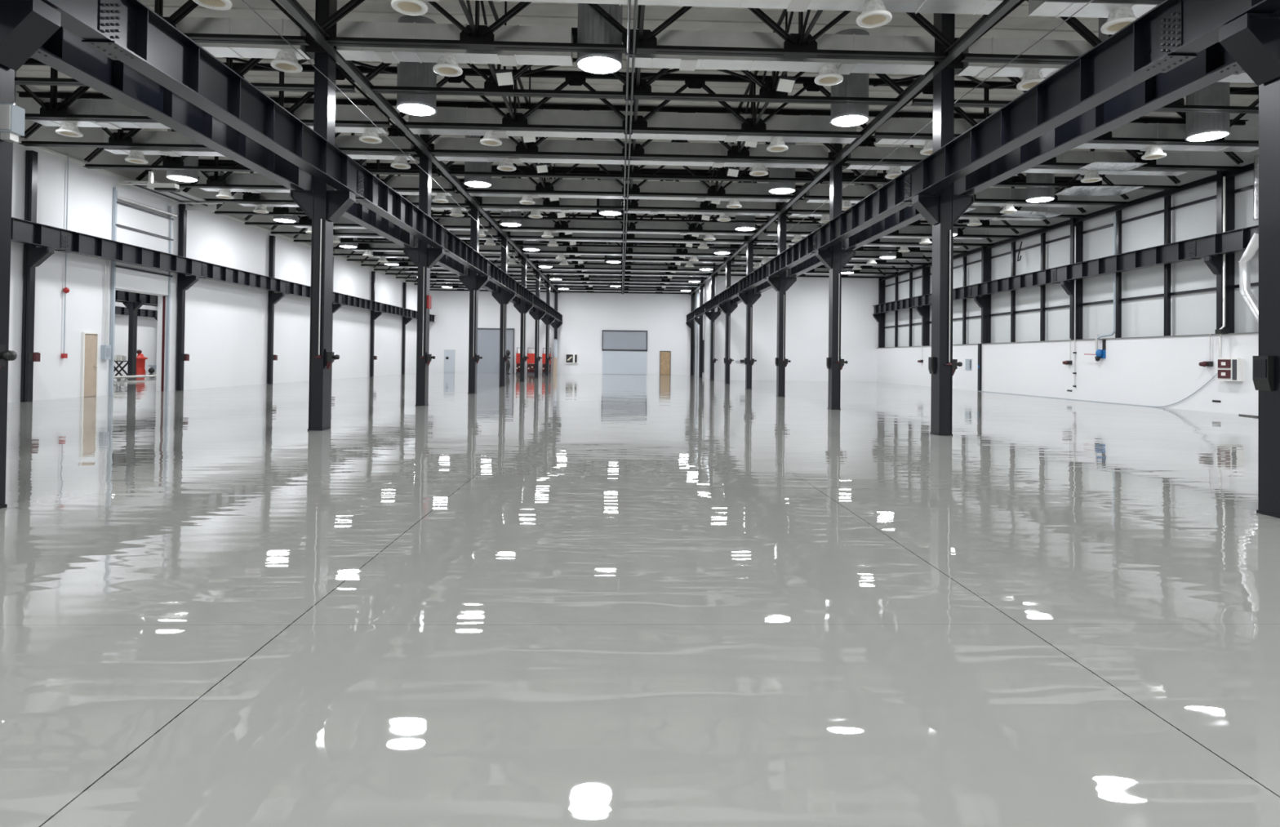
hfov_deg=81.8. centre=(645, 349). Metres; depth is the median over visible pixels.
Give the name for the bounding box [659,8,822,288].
roof truss
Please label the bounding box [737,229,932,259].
roof truss
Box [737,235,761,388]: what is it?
steel column
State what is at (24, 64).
roof purlin
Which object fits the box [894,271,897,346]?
stud
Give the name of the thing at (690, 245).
floodlight
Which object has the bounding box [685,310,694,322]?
girder
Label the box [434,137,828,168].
ceiling panel
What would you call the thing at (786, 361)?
power outlet
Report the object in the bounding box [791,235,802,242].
lamp
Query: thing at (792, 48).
roof truss
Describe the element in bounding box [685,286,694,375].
steel column
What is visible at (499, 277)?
girder
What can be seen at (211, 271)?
girder
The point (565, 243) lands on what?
roof truss
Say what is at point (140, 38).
girder
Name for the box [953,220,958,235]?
lamp
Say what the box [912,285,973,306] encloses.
girder
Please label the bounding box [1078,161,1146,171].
ceiling panel
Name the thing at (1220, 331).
pipe
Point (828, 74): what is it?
lamp
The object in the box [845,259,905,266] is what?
ceiling panel
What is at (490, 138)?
lamp
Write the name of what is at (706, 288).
wall
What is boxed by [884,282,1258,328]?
wall rail
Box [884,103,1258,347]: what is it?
wall
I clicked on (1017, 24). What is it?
ceiling
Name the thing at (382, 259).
lamp
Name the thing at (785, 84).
floodlight
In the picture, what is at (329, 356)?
power outlet
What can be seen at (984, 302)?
wall post
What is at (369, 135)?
lamp
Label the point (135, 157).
lamp
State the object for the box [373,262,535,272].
roof truss
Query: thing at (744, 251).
ceiling panel
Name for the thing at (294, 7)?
tie beam
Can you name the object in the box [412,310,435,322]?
girder
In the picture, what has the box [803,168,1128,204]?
roof truss
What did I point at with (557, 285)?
ceiling panel
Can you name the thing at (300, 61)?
wind bracing
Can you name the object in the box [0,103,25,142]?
junction box
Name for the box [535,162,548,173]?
floodlight
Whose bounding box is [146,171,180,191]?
duct
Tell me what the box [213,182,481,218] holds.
roof truss
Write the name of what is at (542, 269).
ceiling panel
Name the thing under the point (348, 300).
girder
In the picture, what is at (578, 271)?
roof truss
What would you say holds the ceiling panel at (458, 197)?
attached to the steel column at (474, 282)
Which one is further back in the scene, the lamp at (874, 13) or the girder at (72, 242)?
the girder at (72, 242)
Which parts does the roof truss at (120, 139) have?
gusset plate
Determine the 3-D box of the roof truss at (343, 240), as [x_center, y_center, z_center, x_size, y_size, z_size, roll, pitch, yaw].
[-13.089,-6.451,39.606,11.570,1.518,0.260,1,-1,-2]
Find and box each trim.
[18,137,414,283]
[876,332,1258,348]
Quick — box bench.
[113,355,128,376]
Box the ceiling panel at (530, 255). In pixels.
[528,253,604,261]
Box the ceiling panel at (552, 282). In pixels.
[551,281,608,285]
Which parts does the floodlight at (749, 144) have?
glass, arm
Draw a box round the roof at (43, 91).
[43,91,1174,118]
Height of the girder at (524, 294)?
0.667 m
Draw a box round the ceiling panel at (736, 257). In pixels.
[733,253,772,263]
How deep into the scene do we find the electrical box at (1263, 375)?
7.40 m
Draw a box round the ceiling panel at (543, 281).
[516,276,544,284]
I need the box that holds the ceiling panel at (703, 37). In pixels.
[629,27,934,75]
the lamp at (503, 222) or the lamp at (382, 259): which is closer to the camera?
the lamp at (503, 222)
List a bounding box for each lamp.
[13,70,16,105]
[55,121,83,137]
[124,151,148,164]
[165,128,198,182]
[192,0,232,10]
[216,189,234,199]
[253,204,269,213]
[270,50,302,72]
[272,207,296,222]
[305,226,311,233]
[333,235,340,242]
[338,237,357,248]
[354,159,366,165]
[359,128,382,143]
[362,250,373,256]
[377,257,387,262]
[383,257,399,265]
[391,0,427,15]
[391,156,410,168]
[395,14,436,115]
[432,54,462,76]
[432,193,448,203]
[440,283,452,287]
[448,208,463,217]
[463,134,492,187]
[479,229,486,236]
[480,131,502,146]
[484,238,495,245]
[497,158,515,171]
[500,177,521,226]
[507,258,516,264]
[519,195,534,204]
[522,211,540,250]
[528,209,542,217]
[537,260,552,267]
[541,230,553,237]
[546,240,558,246]
[549,274,561,279]
[555,253,565,259]
[558,284,568,288]
[559,259,568,265]
[576,3,622,74]
[598,164,622,215]
[605,241,621,262]
[609,282,621,286]
[680,286,691,291]
[684,262,693,266]
[688,255,698,261]
[688,276,700,282]
[697,242,708,248]
[698,262,713,270]
[703,233,715,240]
[713,215,730,253]
[716,213,731,221]
[726,198,742,208]
[734,182,755,231]
[749,164,768,176]
[752,262,760,267]
[760,257,769,262]
[766,137,788,151]
[768,142,795,194]
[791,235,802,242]
[813,64,843,85]
[818,214,829,223]
[830,28,869,126]
[841,200,852,210]
[841,265,853,273]
[852,264,862,269]
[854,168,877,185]
[856,0,892,27]
[866,258,876,264]
[879,246,896,258]
[884,166,902,178]
[897,245,910,252]
[919,237,931,244]
[920,141,933,155]
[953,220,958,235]
[964,207,976,213]
[966,217,982,226]
[1000,204,1017,213]
[1016,69,1045,90]
[1025,173,1054,202]
[1080,171,1102,182]
[1098,17,1108,40]
[1100,6,1137,34]
[1141,146,1166,159]
[1185,81,1231,142]
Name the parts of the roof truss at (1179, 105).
gusset plate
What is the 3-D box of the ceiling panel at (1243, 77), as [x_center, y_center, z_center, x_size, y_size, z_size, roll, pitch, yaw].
[13.860,-5.956,15.501,6.690,0.624,0.540,1,-1,-2]
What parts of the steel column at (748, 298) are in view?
truss seat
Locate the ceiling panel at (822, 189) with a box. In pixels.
[805,183,1088,207]
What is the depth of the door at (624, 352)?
68.80 m
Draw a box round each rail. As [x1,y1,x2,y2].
[113,374,155,379]
[884,184,1253,287]
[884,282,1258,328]
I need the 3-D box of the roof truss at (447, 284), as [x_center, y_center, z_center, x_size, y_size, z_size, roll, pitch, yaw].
[-13.872,-6.182,62.604,11.570,1.518,0.260,1,-1,-2]
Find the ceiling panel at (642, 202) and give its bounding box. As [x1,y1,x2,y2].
[624,199,775,215]
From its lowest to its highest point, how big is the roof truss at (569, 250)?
1.518 m
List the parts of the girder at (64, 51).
splice plate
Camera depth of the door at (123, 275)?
27.62 m
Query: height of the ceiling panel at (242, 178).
0.624 m
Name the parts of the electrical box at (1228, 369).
door panel, door panel, panel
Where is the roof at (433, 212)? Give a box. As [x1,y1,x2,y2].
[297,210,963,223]
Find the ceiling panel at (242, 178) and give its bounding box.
[199,172,452,195]
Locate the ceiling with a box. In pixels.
[16,0,1258,267]
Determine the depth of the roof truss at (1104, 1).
12.25 m
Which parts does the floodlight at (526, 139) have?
glass, arm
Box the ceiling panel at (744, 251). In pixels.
[740,246,923,260]
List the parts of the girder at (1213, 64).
splice plate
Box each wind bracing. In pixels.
[223,57,392,73]
[357,239,521,246]
[517,38,754,82]
[540,242,712,245]
[731,245,899,251]
[873,75,1258,93]
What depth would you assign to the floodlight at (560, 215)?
31.44 m
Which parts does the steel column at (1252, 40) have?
plate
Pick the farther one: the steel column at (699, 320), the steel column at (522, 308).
the steel column at (699, 320)
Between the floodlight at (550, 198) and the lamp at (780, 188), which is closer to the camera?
the lamp at (780, 188)
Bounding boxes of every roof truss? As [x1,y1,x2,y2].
[14,57,355,92]
[16,91,417,154]
[19,57,394,127]
[82,126,438,175]
[135,155,455,192]
[154,0,309,44]
[182,162,469,206]
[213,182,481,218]
[244,197,492,229]
[270,207,500,237]
[293,218,508,245]
[314,0,953,61]
[333,224,515,252]
[333,237,521,258]
[346,237,521,263]
[360,26,903,105]
[360,248,531,268]
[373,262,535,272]
[385,264,535,276]
[392,66,873,137]
[395,260,542,280]
[404,271,546,284]
[413,278,546,286]
[422,101,838,162]
[430,283,551,289]
[430,284,555,292]
[442,135,816,182]
[459,161,797,199]
[473,168,782,212]
[485,210,769,223]
[495,198,759,233]
[503,208,749,242]
[511,240,741,249]
[520,240,733,256]
[524,240,727,262]
[528,240,720,266]
[533,260,716,271]
[540,255,711,275]
[544,257,706,279]
[545,274,703,283]
[548,281,699,285]
[554,284,696,288]
[555,284,693,291]
[558,290,690,293]
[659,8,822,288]
[715,268,885,278]
[720,248,898,274]
[730,244,913,270]
[731,244,929,265]
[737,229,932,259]
[745,228,968,253]
[753,214,991,246]
[764,216,1018,238]
[774,188,1049,228]
[787,173,1086,217]
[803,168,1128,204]
[822,137,1180,190]
[844,111,1248,171]
[871,78,1258,146]
[910,37,1258,113]
[960,0,1112,64]
[1045,0,1164,3]
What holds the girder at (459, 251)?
on the steel column at (474, 282)
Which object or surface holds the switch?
attached to the wall at (226, 324)
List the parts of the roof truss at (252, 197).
gusset plate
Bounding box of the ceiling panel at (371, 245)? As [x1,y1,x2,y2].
[353,240,512,253]
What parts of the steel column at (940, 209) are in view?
plate, truss seat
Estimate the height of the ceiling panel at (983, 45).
0.624 m
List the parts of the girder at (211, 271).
splice plate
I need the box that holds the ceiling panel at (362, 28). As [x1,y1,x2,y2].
[336,20,573,66]
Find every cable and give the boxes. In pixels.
[242,0,549,290]
[716,0,1093,284]
[982,372,1217,406]
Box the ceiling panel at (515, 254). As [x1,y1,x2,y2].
[480,248,518,259]
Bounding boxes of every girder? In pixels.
[10,217,65,249]
[30,25,311,190]
[40,0,110,39]
[54,229,204,277]
[81,0,364,197]
[115,289,157,305]
[115,300,157,306]
[115,306,157,317]
[199,262,288,293]
[284,281,344,304]
[311,174,414,247]
[342,293,383,311]
[355,168,448,250]
[382,303,412,317]
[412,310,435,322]
[413,235,466,275]
[444,231,491,277]
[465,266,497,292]
[488,262,517,293]
[496,284,518,303]
[515,281,534,304]
[517,297,533,311]
[532,294,546,311]
[545,303,555,317]
[555,310,562,322]
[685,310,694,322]
[694,303,705,317]
[704,294,719,311]
[716,298,733,311]
[717,281,739,304]
[732,286,755,304]
[737,262,768,293]
[755,269,789,293]
[764,232,816,278]
[789,240,844,276]
[812,171,912,252]
[844,193,932,249]
[871,297,915,314]
[905,0,1197,200]
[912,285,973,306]
[953,41,1244,195]
[968,267,1060,297]
[1053,238,1200,282]
[1171,0,1279,53]
[1192,224,1258,257]
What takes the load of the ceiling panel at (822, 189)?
attached to the roof truss at (1055, 201)
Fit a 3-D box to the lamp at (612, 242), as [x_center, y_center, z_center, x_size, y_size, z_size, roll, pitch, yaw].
[-1.973,-6.453,45.682,0.950,2.134,0.950,1,-1,-2]
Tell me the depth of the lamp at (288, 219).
32.61 m
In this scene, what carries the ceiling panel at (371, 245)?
attached to the roof truss at (361, 246)
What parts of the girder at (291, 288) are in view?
splice plate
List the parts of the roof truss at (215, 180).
gusset plate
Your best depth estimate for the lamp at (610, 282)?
60.71 m
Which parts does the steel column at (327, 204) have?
plate, truss seat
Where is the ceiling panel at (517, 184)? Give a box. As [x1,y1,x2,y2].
[468,177,791,202]
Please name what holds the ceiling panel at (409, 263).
attached to the roof truss at (401, 264)
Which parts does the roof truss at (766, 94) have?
gusset plate, gusset plate, gusset plate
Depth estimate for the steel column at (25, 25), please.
7.04 m
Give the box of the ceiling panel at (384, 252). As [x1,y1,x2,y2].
[368,251,408,257]
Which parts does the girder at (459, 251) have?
splice plate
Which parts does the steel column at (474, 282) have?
truss seat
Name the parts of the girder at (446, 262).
splice plate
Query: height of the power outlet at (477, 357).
2.980 m
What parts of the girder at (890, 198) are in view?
splice plate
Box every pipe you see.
[621,0,637,294]
[1072,226,1076,386]
[1215,176,1229,357]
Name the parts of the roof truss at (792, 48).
gusset plate, gusset plate, gusset plate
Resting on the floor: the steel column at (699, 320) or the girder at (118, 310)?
the steel column at (699, 320)
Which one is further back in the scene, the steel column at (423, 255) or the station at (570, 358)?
the station at (570, 358)
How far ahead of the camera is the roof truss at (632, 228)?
34.87 m
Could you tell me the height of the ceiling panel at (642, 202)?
0.624 m
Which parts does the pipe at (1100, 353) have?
blue plate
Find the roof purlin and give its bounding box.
[24,64,1257,94]
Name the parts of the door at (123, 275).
door panel, door panel, rail, rail, door panel, door panel, rail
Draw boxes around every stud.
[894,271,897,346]
[908,266,912,346]
[962,256,966,344]
[1010,241,1015,342]
[1040,232,1045,341]
[1115,209,1121,337]
[1164,189,1171,335]
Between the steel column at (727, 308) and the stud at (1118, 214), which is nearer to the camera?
the stud at (1118, 214)
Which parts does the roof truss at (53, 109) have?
gusset plate, gusset plate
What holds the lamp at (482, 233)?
hanging from the ceiling panel at (442, 221)
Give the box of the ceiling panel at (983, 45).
[957,37,1102,78]
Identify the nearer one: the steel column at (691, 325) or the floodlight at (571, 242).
the floodlight at (571, 242)
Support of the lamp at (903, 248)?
hanging from the ceiling panel at (762, 236)
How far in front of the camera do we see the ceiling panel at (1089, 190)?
24.90 m
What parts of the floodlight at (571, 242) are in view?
glass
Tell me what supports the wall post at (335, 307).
on the floor
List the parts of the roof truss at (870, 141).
gusset plate, gusset plate, gusset plate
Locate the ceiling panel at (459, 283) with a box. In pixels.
[448,283,546,289]
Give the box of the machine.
[136,349,147,373]
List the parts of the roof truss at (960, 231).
gusset plate, gusset plate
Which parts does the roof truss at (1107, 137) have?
gusset plate, gusset plate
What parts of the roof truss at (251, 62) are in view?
gusset plate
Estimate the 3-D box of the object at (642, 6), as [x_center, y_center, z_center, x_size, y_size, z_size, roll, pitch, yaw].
[-0.919,-6.443,38.819,0.110,1.407,59.500,1,-1,-2]
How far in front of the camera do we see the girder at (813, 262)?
28.22 m
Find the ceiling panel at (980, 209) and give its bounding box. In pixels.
[922,205,1047,221]
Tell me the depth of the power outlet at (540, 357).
52.95 m
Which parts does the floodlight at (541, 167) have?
glass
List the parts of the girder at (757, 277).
splice plate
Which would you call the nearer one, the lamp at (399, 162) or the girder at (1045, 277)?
the lamp at (399, 162)
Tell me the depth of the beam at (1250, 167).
28.73 m
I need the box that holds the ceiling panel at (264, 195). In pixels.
[237,191,299,207]
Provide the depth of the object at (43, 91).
23.40 m
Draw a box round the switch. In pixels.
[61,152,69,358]
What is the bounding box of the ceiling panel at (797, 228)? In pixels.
[766,222,987,239]
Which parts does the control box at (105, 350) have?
box lid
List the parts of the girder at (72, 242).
splice plate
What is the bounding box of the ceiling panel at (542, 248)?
[523,243,729,257]
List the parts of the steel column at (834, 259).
truss seat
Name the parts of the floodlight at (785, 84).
glass, arm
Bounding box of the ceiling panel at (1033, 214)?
[1000,209,1065,217]
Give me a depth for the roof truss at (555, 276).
55.29 m
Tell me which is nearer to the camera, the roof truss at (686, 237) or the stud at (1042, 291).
the stud at (1042, 291)
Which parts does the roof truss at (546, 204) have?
gusset plate, gusset plate, gusset plate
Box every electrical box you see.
[826,357,830,368]
[928,356,934,373]
[1217,358,1243,381]
[1252,355,1274,391]
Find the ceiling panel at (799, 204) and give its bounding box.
[790,199,853,217]
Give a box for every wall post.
[20,150,54,401]
[175,204,199,390]
[266,235,284,383]
[330,256,342,379]
[369,271,382,376]
[401,282,412,373]
[872,278,884,347]
[915,264,929,346]
[973,245,991,343]
[977,343,982,391]
[1060,217,1083,339]
[1204,170,1234,333]
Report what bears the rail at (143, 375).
on the floor
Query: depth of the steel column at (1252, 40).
7.40 m
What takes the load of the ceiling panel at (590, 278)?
attached to the roof truss at (581, 278)
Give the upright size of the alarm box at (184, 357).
0.280 m
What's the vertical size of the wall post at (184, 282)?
7.520 m
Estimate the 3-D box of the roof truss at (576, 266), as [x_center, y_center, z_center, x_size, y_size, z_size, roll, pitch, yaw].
[-1.325,-6.187,50.238,12.670,1.518,0.260,1,-1,-2]
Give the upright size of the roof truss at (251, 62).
1.518 m
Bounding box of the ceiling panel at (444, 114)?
[408,106,856,143]
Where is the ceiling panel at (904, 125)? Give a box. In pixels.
[875,116,1258,151]
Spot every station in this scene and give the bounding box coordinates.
[426,294,431,308]
[565,354,577,363]
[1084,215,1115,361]
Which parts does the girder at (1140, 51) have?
splice plate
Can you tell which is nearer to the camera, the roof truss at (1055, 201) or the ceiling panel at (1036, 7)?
the ceiling panel at (1036, 7)
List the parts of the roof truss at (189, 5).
gusset plate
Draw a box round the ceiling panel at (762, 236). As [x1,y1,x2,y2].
[755,231,961,248]
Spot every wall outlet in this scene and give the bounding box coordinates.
[917,345,923,362]
[1062,338,1071,364]
[1198,333,1213,366]
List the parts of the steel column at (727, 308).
truss seat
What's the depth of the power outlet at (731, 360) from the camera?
45.73 m
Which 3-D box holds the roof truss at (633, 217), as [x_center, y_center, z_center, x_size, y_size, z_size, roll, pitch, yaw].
[-0.716,-6.397,32.350,12.670,1.518,0.260,1,-1,-2]
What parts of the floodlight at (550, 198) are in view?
glass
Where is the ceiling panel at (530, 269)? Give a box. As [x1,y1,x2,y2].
[404,265,533,274]
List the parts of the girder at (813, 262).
splice plate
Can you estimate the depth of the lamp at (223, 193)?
27.01 m
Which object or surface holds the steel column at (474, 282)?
on the floor
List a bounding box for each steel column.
[0,0,61,508]
[122,300,144,375]
[289,0,355,431]
[403,133,444,405]
[458,195,488,393]
[491,225,515,386]
[513,240,533,382]
[528,260,546,377]
[541,274,555,375]
[550,284,562,340]
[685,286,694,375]
[693,276,704,377]
[704,262,720,380]
[718,244,737,383]
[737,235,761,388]
[766,201,796,396]
[815,142,855,409]
[911,13,974,435]
[1218,8,1279,518]
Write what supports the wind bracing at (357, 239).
attached to the roof bracing
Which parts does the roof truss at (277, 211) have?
gusset plate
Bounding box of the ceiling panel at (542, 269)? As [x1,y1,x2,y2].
[542,269,708,276]
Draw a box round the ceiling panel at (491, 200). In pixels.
[482,195,596,213]
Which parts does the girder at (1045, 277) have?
splice plate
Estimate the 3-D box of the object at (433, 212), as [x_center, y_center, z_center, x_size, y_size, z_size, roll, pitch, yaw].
[-0.587,-7.458,41.322,37.210,0.120,0.080,1,-1,-2]
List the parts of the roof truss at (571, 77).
gusset plate, gusset plate, gusset plate, gusset plate, gusset plate, gusset plate, gusset plate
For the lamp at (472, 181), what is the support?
hanging from the ceiling
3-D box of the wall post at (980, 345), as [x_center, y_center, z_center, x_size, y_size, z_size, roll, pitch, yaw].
[17.467,0.929,38.679,0.155,2.480,0.200,1,-1,-2]
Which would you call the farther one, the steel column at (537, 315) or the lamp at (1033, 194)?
the steel column at (537, 315)
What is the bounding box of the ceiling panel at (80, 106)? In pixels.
[31,97,387,133]
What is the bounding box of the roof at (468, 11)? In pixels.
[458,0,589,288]
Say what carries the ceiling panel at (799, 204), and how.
attached to the steel column at (780, 283)
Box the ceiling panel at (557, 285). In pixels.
[557,284,692,292]
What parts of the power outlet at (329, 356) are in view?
plate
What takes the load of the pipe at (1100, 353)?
attached to the wall at (1157, 371)
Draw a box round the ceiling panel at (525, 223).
[502,219,754,235]
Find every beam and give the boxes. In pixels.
[277,0,559,293]
[689,0,1019,294]
[880,162,1253,280]
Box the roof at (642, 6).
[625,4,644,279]
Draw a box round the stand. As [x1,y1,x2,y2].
[506,350,510,373]
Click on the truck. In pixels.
(153, 367)
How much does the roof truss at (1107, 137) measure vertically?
1.518 m
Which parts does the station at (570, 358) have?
black panel, panel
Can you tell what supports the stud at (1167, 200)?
on the trim at (1242, 332)
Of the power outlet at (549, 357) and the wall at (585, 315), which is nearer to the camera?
the power outlet at (549, 357)
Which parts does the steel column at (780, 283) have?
truss seat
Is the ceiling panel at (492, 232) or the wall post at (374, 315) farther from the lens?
the wall post at (374, 315)
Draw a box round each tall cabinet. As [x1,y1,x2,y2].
[515,347,519,373]
[526,347,534,373]
[542,347,551,373]
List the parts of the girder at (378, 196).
splice plate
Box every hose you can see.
[1017,241,1022,261]
[1238,413,1257,417]
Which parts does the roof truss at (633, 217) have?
gusset plate, gusset plate, gusset plate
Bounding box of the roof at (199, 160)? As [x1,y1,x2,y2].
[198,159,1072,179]
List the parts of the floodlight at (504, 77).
glass, arm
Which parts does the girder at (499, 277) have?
splice plate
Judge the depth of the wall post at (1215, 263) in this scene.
23.32 m
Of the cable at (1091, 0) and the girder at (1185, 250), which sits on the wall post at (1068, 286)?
the girder at (1185, 250)
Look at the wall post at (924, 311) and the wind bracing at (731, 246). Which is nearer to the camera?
the wall post at (924, 311)
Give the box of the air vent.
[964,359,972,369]
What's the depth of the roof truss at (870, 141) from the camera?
25.11 m
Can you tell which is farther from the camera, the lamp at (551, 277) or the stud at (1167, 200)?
the lamp at (551, 277)
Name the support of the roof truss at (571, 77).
attached to the tie beam at (294, 7)
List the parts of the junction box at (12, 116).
box lid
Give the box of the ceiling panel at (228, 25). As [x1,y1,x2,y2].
[167,16,311,59]
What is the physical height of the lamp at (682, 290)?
2.134 m
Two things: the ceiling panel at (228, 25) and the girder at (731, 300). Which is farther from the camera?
the girder at (731, 300)
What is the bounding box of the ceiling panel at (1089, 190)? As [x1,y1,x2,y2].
[1055,185,1143,195]
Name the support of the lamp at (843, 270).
hanging from the ceiling
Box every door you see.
[80,332,98,397]
[108,180,222,395]
[443,349,455,372]
[476,328,514,373]
[601,329,647,374]
[659,351,671,374]
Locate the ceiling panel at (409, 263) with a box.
[393,257,528,269]
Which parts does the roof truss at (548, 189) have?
gusset plate, gusset plate, gusset plate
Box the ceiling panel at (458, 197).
[406,192,466,210]
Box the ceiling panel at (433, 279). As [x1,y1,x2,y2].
[432,279,462,283]
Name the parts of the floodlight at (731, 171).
glass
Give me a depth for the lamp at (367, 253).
42.32 m
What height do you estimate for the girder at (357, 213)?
0.667 m
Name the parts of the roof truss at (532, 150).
gusset plate, gusset plate, gusset plate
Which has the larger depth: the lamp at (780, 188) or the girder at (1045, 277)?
the girder at (1045, 277)
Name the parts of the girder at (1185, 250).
splice plate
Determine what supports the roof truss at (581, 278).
attached to the tie beam at (294, 7)
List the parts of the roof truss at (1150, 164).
gusset plate, gusset plate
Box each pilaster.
[696,292,698,376]
[702,339,704,372]
[708,277,711,378]
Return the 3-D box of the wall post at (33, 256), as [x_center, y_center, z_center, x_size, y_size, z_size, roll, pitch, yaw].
[-18.225,-2.202,22.150,0.722,7.520,0.280,1,-1,-2]
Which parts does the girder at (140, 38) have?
splice plate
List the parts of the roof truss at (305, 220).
gusset plate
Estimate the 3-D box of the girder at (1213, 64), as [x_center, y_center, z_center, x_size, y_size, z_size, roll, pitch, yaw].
[6.718,-3.534,12.053,0.340,0.667,7.670,1,-1,-2]
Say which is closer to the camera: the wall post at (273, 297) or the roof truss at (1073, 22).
the roof truss at (1073, 22)
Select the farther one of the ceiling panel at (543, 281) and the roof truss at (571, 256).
the ceiling panel at (543, 281)
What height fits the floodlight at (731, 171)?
2.056 m
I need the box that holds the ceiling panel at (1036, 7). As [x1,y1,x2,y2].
[1028,0,1159,17]
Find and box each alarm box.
[28,351,40,361]
[181,353,189,360]
[271,355,277,359]
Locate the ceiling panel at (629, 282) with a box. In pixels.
[624,282,697,286]
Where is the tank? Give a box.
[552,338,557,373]
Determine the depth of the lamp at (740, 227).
33.28 m
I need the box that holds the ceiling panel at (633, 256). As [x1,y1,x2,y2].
[626,255,723,262]
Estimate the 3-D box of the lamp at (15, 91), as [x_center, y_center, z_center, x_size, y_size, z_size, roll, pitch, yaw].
[-15.521,-6.949,17.515,0.950,2.134,0.950,1,-1,-2]
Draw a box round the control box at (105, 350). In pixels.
[100,259,111,359]
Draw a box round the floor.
[0,369,1279,826]
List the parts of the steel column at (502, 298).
truss seat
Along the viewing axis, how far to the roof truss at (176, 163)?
24.16 m
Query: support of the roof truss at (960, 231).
attached to the beam at (1250, 167)
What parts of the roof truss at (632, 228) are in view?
gusset plate, gusset plate, gusset plate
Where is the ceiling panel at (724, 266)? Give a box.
[722,263,877,275]
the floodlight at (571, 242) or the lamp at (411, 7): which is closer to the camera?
the lamp at (411, 7)
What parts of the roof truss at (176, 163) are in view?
gusset plate, gusset plate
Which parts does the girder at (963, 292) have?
splice plate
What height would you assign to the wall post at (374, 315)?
7.520 m
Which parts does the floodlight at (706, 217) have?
glass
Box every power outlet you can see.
[0,344,17,368]
[313,218,339,368]
[419,266,435,365]
[471,298,482,363]
[501,303,510,362]
[521,313,528,361]
[536,326,542,361]
[546,324,551,360]
[727,315,733,364]
[750,307,756,364]
[781,294,791,367]
[837,273,848,369]
[945,230,962,375]
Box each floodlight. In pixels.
[494,0,514,85]
[522,66,536,142]
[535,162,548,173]
[549,163,559,200]
[556,177,565,217]
[569,212,576,245]
[685,243,693,247]
[701,181,710,220]
[711,200,720,204]
[726,142,739,177]
[743,88,758,147]
[775,11,795,93]
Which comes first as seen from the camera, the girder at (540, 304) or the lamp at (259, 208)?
the lamp at (259, 208)
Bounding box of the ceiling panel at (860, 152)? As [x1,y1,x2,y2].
[845,146,1189,175]
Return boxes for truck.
[148,364,156,373]
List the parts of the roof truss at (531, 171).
gusset plate, gusset plate, gusset plate, gusset plate, gusset plate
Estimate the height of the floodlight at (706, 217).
2.056 m
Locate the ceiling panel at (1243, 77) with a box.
[1217,71,1254,82]
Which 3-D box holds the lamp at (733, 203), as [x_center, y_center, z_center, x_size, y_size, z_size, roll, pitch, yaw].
[3.326,-5.514,27.781,0.584,0.295,0.584,1,-1,-2]
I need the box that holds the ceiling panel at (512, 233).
[510,231,744,244]
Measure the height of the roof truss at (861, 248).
1.518 m
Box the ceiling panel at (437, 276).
[430,272,535,280]
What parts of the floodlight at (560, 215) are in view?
glass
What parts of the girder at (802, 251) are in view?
splice plate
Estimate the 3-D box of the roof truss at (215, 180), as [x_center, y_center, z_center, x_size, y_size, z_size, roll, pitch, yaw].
[-12.654,-6.601,26.829,11.570,1.518,0.260,1,-1,-2]
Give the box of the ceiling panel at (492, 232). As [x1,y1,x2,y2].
[333,226,497,239]
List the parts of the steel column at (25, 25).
plate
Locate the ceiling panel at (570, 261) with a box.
[537,260,712,272]
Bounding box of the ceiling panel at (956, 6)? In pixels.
[422,0,1003,15]
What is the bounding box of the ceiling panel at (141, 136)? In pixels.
[103,129,415,159]
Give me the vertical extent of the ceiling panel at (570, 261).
0.580 m
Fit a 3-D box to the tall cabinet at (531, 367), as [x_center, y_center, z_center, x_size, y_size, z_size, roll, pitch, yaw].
[-10.234,1.001,66.858,0.960,2.380,0.750,1,-1,-2]
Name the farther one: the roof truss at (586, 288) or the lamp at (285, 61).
the roof truss at (586, 288)
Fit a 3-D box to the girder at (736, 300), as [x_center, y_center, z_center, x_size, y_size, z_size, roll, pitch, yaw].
[5.674,-3.175,42.713,0.340,0.667,7.670,1,-1,-2]
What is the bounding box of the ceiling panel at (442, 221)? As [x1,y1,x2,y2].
[293,215,488,231]
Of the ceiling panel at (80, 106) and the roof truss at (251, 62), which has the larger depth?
the ceiling panel at (80, 106)
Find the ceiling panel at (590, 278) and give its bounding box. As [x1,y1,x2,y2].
[549,274,701,283]
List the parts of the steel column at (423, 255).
truss seat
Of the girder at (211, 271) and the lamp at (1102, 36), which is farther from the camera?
the girder at (211, 271)
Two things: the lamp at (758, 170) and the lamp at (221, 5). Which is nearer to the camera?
the lamp at (221, 5)
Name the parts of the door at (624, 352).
panel, lock rail, door frame, panel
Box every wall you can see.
[7,84,417,402]
[114,302,157,370]
[428,274,694,375]
[693,262,718,379]
[717,251,884,381]
[876,333,1258,415]
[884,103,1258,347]
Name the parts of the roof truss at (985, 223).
gusset plate, gusset plate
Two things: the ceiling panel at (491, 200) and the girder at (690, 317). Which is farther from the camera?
the girder at (690, 317)
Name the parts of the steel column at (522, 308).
truss seat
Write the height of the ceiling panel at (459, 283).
0.580 m
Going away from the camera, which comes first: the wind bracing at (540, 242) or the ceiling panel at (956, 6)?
the ceiling panel at (956, 6)

